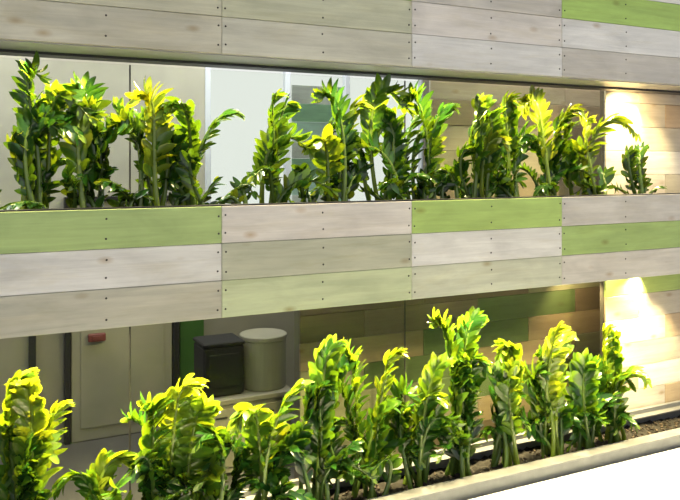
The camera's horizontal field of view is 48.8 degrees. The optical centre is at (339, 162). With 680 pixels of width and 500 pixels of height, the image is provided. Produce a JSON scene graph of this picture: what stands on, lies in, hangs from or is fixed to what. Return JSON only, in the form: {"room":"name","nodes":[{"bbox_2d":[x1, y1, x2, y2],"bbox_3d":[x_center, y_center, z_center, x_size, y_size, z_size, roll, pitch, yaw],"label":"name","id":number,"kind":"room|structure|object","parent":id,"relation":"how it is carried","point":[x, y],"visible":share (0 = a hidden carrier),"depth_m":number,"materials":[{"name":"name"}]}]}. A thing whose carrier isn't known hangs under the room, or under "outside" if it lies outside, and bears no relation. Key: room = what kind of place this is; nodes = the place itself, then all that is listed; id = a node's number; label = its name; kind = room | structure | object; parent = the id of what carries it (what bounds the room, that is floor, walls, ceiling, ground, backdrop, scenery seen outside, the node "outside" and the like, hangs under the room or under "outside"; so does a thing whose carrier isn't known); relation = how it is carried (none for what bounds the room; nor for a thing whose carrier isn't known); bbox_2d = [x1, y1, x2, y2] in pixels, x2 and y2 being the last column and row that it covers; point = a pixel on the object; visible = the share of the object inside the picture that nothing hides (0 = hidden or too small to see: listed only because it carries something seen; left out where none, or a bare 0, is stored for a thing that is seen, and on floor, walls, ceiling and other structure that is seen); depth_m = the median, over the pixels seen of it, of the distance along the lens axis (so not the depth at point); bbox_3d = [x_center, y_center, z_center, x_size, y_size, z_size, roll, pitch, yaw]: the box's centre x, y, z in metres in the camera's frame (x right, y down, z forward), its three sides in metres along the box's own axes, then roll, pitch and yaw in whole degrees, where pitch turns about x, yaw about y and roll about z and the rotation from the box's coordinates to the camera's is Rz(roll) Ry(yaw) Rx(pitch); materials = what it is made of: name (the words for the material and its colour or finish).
{"room":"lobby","nodes":[
{"label":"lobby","id":0,"kind":"room"},
{"bbox_2d":[0,55,293,442],"bbox_3d":[-0.946,0.169,4.705,8.250,2.888,0.090,0,0,-27],"label":"wall","id":1,"kind":"structure","parent":0,"point":[187,83],"depth_m":4.42,"materials":[{"name":"beige paint"}]},
{"bbox_2d":[28,336,35,368],"bbox_3d":[-1.736,0.919,4.231,0.038,1.388,0.042,0,0,-27],"label":"trim","id":2,"kind":"structure","parent":1,"relation":"attached to","point":[31,339],"depth_m":4.21,"materials":[{"name":"metal"}]},
{"bbox_2d":[71,200,171,442],"bbox_3d":[-1.291,0.919,4.455,0.585,1.388,0.040,0,0,-27],"label":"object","id":3,"kind":"structure","parent":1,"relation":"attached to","point":[99,370],"depth_m":4.42,"materials":[{"name":"paint"}]},
{"bbox_2d":[88,332,105,341],"bbox_3d":[-1.410,1.012,4.351,0.098,0.045,0.036,0,0,-27],"label":"fire alarm box","id":4,"kind":"object","parent":3,"relation":"attached to","point":[95,337],"visible":1,"depth_m":4.34,"materials":[{"name":"red plastic"}]},
{"bbox_2d":[64,195,178,444],"bbox_3d":[-1.282,0.904,4.438,0.660,1.418,0.080,0,0,-27],"label":"frame","id":5,"kind":"object","parent":1,"relation":"attached to","point":[175,325],"visible":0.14,"depth_m":4.30,"materials":[{"name":"metal"}]},
{"bbox_2d":[179,319,203,386],"bbox_3d":[-0.920,1.031,4.653,0.150,1.162,0.020,0,0,-27],"label":"wall panel","id":6,"kind":"object","parent":1,"relation":"attached to","point":[188,330],"visible":0.14,"depth_m":4.63,"materials":[{"name":"green paint"}]},
{"bbox_2d":[205,67,422,203],"bbox_3d":[-0.122,-0.139,5.084,1.637,1.102,0.045,0,0,-27],"label":"frame","id":7,"kind":"object","parent":1,"relation":"attached to","point":[286,75],"visible":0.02,"depth_m":4.94,"materials":[{"name":"white paint"}]},
{"bbox_2d":[0,406,294,499],"bbox_3d":[-0.454,1.632,2.887,13.500,0.037,10.500,0,0,-27],"label":"floor","id":8,"kind":"structure","parent":0,"point":[78,457],"depth_m":4.04,"materials":[{"name":"concrete"}]},
{"bbox_2d":[191,384,290,475],"bbox_3d":[-0.558,1.412,4.016,0.555,0.401,0.319,0,0,-27],"label":"counter","id":9,"kind":"object","parent":8,"relation":"on","point":[273,400],"visible":0.13,"depth_m":3.89,"materials":[{"name":"metal"}]},
{"bbox_2d":[193,333,244,398],"bbox_3d":[-0.643,1.071,3.974,0.225,0.281,0.205,0,0,-27],"label":"storage bin","id":10,"kind":"object","parent":9,"relation":"on","point":[218,358],"visible":0.95,"depth_m":3.90,"materials":[{"name":"plastic"}]},
{"bbox_2d":[239,328,286,391],"bbox_3d":[-0.419,1.068,4.088,0.258,0.284,0.258,0,0,-27],"label":"drum","id":11,"kind":"object","parent":9,"relation":"on","point":[264,348],"visible":0.92,"depth_m":3.98,"materials":[{"name":"beige metal"}]},
{"bbox_2d":[291,85,342,201],"bbox_3d":[-0.186,0.487,6.219,0.464,2.248,0.016,0,0,-27],"label":"window","id":12,"kind":"structure","parent":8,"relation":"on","point":[311,116],"depth_m":6.17,"materials":[{"name":"glass"}]},
{"bbox_2d":[217,400,679,499],"bbox_3d":[-0.147,1.524,3.236,6.038,0.176,0.371,0,0,-27],"label":"trough","id":13,"kind":"object","parent":8,"relation":"on","point":[659,424],"visible":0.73,"depth_m":3.71,"materials":[{"name":"metal"}]},
{"bbox_2d":[0,367,74,499],"bbox_3d":[-1.118,1.133,2.724,0.456,0.778,0.263,0,0,-27],"label":"plant","id":14,"kind":"object","parent":13,"relation":"on","point":[27,451],"visible":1,"depth_m":2.71,"materials":[{"name":"green plant"}]},
{"bbox_2d":[50,448,161,499],"bbox_3d":[-0.910,1.306,2.843,0.302,0.430,0.448,0,0,22],"label":"plant","id":15,"kind":"object","parent":13,"relation":"on","point":[92,483],"visible":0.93,"depth_m":2.86,"materials":[{"name":"green plant"}]},
{"bbox_2d":[120,373,222,499],"bbox_3d":[-0.655,1.170,2.970,0.392,0.706,0.289,0,0,-27],"label":"plant","id":16,"kind":"object","parent":13,"relation":"on","point":[178,424],"visible":0.89,"depth_m":2.96,"materials":[{"name":"green plant"}]},
{"bbox_2d":[152,424,259,499],"bbox_3d":[-0.567,1.281,3.003,0.517,0.485,0.238,0,0,-39],"label":"plant","id":17,"kind":"object","parent":13,"relation":"on","point":[213,471],"visible":0.96,"depth_m":3.01,"materials":[{"name":"green plant"}]},
{"bbox_2d":[226,379,316,499],"bbox_3d":[-0.291,1.211,3.150,0.419,0.624,0.304,0,0,-27],"label":"plant","id":18,"kind":"object","parent":13,"relation":"on","point":[266,437],"visible":1,"depth_m":3.13,"materials":[{"name":"green plant"}]},
{"bbox_2d":[287,334,379,499],"bbox_3d":[-0.040,1.137,3.256,0.276,0.767,0.349,0,0,45],"label":"plant","id":19,"kind":"object","parent":13,"relation":"on","point":[320,400],"visible":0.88,"depth_m":3.26,"materials":[{"name":"green plant"}]},
{"bbox_2d":[332,338,420,498],"bbox_3d":[0.178,1.151,3.393,0.451,0.740,0.271,0,0,-27],"label":"plant","id":20,"kind":"object","parent":13,"relation":"on","point":[377,452],"visible":0.82,"depth_m":3.38,"materials":[{"name":"green plant"}]},
{"bbox_2d":[383,351,465,489],"bbox_3d":[0.391,1.197,3.493,0.419,0.646,0.242,0,0,-27],"label":"plant","id":21,"kind":"object","parent":13,"relation":"on","point":[427,420],"visible":0.93,"depth_m":3.47,"materials":[{"name":"green plant"}]},
{"bbox_2d":[427,306,493,477],"bbox_3d":[0.567,1.106,3.598,0.506,0.831,0.238,0,0,-39],"label":"plant","id":22,"kind":"object","parent":13,"relation":"on","point":[465,381],"visible":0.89,"depth_m":3.60,"materials":[{"name":"green plant"}]},
{"bbox_2d":[478,338,530,467],"bbox_3d":[0.841,1.202,3.751,0.222,0.639,0.335,0,0,33],"label":"plant","id":23,"kind":"object","parent":13,"relation":"on","point":[508,369],"visible":0.98,"depth_m":3.69,"materials":[{"name":"green plant"}]},
{"bbox_2d":[519,322,584,457],"bbox_3d":[1.068,1.157,3.861,0.464,0.728,0.221,0,0,-27],"label":"plant","id":24,"kind":"object","parent":13,"relation":"on","point":[547,378],"visible":0.95,"depth_m":3.84,"materials":[{"name":"green plant"}]},
{"bbox_2d":[562,348,621,451],"bbox_3d":[1.303,1.241,3.947,0.367,0.560,0.268,0,0,-27],"label":"plant","id":25,"kind":"object","parent":13,"relation":"on","point":[586,372],"visible":0.94,"depth_m":3.91,"materials":[{"name":"green plant"}]},
{"bbox_2d":[585,322,651,443],"bbox_3d":[1.473,1.193,4.036,0.485,0.658,0.250,0,0,-27],"label":"plant","id":26,"kind":"object","parent":13,"relation":"on","point":[612,355],"visible":0.68,"depth_m":4.04,"materials":[{"name":"green plant"}]},
{"bbox_2d":[469,448,679,499],"bbox_3d":[1.278,1.564,3.281,4.350,0.098,0.802,0,0,-27],"label":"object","id":27,"kind":"structure","parent":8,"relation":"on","point":[656,476],"depth_m":3.53,"materials":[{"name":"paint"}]},
{"bbox_2d":[0,39,679,94],"bbox_3d":[-0.157,-0.415,3.257,6.038,0.018,0.356,0,0,-27],"label":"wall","id":28,"kind":"structure","parent":0,"point":[7,47],"depth_m":3.21,"materials":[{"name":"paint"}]},
{"bbox_2d":[129,65,405,490],"bbox_3d":[-0.710,0.536,3.180,4.980,1.882,0.012,0,0,-27],"label":"trim","id":29,"kind":"structure","parent":28,"relation":"attached to","point":[129,65],"depth_m":3.10,"materials":[{"name":"metal"}]},
{"bbox_2d":[136,65,400,80],"bbox_3d":[-0.274,-0.108,3.398,1.323,0.593,0.006,0,0,-27],"label":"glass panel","id":30,"kind":"object","parent":28,"relation":"attached to","point":[136,65],"visible":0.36,"depth_m":3.36,"materials":[{"name":"clear glass"}]},
{"bbox_2d":[0,193,679,338],"bbox_3d":[-0.147,0.379,3.237,6.038,0.435,0.355,0,0,-27],"label":"wooden planter box","id":31,"kind":"object","parent":28,"relation":"attached to","point":[63,270],"visible":1,"depth_m":3.04,"materials":[{"name":"paint"}]},
{"bbox_2d":[0,50,99,209],"bbox_3d":[-1.148,-0.081,2.736,0.228,0.667,0.473,0,0,42],"label":"plant","id":32,"kind":"object","parent":31,"relation":"on","point":[38,122],"visible":0.96,"depth_m":2.75,"materials":[{"name":"green plant"}]},
{"bbox_2d":[58,71,138,207],"bbox_3d":[-0.941,-0.062,2.857,0.312,0.588,0.222,0,0,-42],"label":"plant","id":33,"kind":"object","parent":31,"relation":"on","point":[89,161],"visible":0.7,"depth_m":2.83,"materials":[{"name":"green plant"}]},
{"bbox_2d":[92,75,189,206],"bbox_3d":[-0.797,-0.038,2.899,0.309,0.596,0.333,0,0,25],"label":"plant","id":34,"kind":"object","parent":31,"relation":"on","point":[153,159],"visible":0.84,"depth_m":2.91,"materials":[{"name":"green plant"}]},
{"bbox_2d":[143,96,244,205],"bbox_3d":[-0.580,-0.014,3.003,0.384,0.493,0.249,0,0,-27],"label":"plant","id":35,"kind":"object","parent":31,"relation":"in","point":[184,188],"visible":0.83,"depth_m":2.98,"materials":[{"name":"green plant"}]},
{"bbox_2d":[209,175,260,204],"bbox_3d":[-0.439,0.142,3.072,0.135,0.183,0.314,0,0,37],"label":"plant","id":36,"kind":"object","parent":31,"relation":"on","point":[241,188],"visible":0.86,"depth_m":3.10,"materials":[{"name":"green plant"}]},
{"bbox_2d":[246,88,340,202],"bbox_3d":[-0.242,-0.034,3.189,0.431,0.548,0.262,0,0,-36],"label":"plant","id":37,"kind":"object","parent":31,"relation":"on","point":[272,145],"visible":0.91,"depth_m":3.17,"materials":[{"name":"green plant"}]},
{"bbox_2d":[290,162,316,201],"bbox_3d":[-0.129,0.115,3.288,0.134,0.236,0.170,0,0,24],"label":"plant","id":38,"kind":"object","parent":31,"relation":"on","point":[303,195],"visible":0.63,"depth_m":3.26,"materials":[{"name":"green plant"}]},
{"bbox_2d":[301,78,374,201],"bbox_3d":[-0.014,-0.060,3.308,0.196,0.634,0.389,0,0,44],"label":"plant","id":39,"kind":"object","parent":31,"relation":"on","point":[332,156],"visible":0.87,"depth_m":3.29,"materials":[{"name":"green plant"}]},
{"bbox_2d":[346,73,435,200],"bbox_3d":[0.219,-0.088,3.387,0.431,0.647,0.227,0,0,5],"label":"plant","id":40,"kind":"object","parent":31,"relation":"on","point":[373,123],"visible":0.88,"depth_m":3.41,"materials":[{"name":"green plant"}]},
{"bbox_2d":[378,80,460,199],"bbox_3d":[0.360,-0.074,3.504,0.358,0.615,0.269,0,0,-27],"label":"plant","id":41,"kind":"object","parent":31,"relation":"on","point":[431,131],"visible":0.86,"depth_m":3.48,"materials":[{"name":"green plant"}]},
{"bbox_2d":[416,164,464,198],"bbox_3d":[0.473,0.120,3.570,0.178,0.231,0.219,0,0,34],"label":"plant","id":42,"kind":"object","parent":31,"relation":"in","point":[453,183],"visible":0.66,"depth_m":3.58,"materials":[{"name":"green plant"}]},
{"bbox_2d":[439,93,511,197],"bbox_3d":[0.661,-0.035,3.644,0.363,0.603,0.232,0,0,21],"label":"plant","id":43,"kind":"object","parent":31,"relation":"in","point":[485,142],"visible":0.89,"depth_m":3.60,"materials":[{"name":"green plant"}]},
{"bbox_2d":[484,90,537,196],"bbox_3d":[0.849,-0.066,3.749,0.415,0.592,0.243,0,0,-27],"label":"plant","id":44,"kind":"object","parent":31,"relation":"on","point":[511,115],"visible":0.58,"depth_m":3.73,"materials":[{"name":"green plant"}]},
{"bbox_2d":[505,85,598,195],"bbox_3d":[1.097,-0.087,3.856,0.536,0.633,0.272,0,0,-27],"label":"plant","id":45,"kind":"object","parent":31,"relation":"on","point":[548,155],"visible":0.91,"depth_m":3.84,"materials":[{"name":"green plant"}]},
{"bbox_2d":[561,111,640,194],"bbox_3d":[1.365,-0.020,3.983,0.498,0.509,0.244,0,0,-9],"label":"plant","id":46,"kind":"object","parent":31,"relation":"on","point":[574,154],"visible":0.8,"depth_m":3.97,"materials":[{"name":"green plant"}]},
{"bbox_2d":[611,141,666,193],"bbox_3d":[1.639,0.056,4.135,0.306,0.358,0.157,0,0,-17],"label":"plant","id":47,"kind":"object","parent":31,"relation":"on","point":[637,174],"visible":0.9,"depth_m":4.12,"materials":[{"name":"green plant"}]},
{"bbox_2d":[0,0,679,84],"bbox_3d":[-0.069,-0.779,3.088,6.029,0.717,0.019,0,0,-27],"label":"cladding","id":48,"kind":"object","parent":28,"relation":"attached to","point":[614,40],"depth_m":3.25,"materials":[{"name":"beige wood"}]},
{"bbox_2d":[294,80,599,478],"bbox_3d":[1.248,0.280,4.537,3.278,2.665,0.075,0,0,-27],"label":"wall partition","id":49,"kind":"structure","parent":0,"point":[525,317],"depth_m":4.22,"materials":[{"name":"paint"}]},
{"bbox_2d":[600,90,679,356],"bbox_3d":[2.180,0.280,4.662,1.500,2.665,0.027,0,0,-27],"label":"wall","id":50,"kind":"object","parent":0,"point":[602,321],"visible":0.02,"depth_m":4.33,"materials":[{"name":"beige wood"}]},
{"bbox_2d":[604,91,679,410],"bbox_3d":[2.190,0.280,4.641,1.499,2.663,0.017,0,0,-27],"label":"cladding","id":51,"kind":"object","parent":50,"relation":"attached to","point":[645,310],"depth_m":4.46,"materials":[{"name":"beige wood"}]}
]}

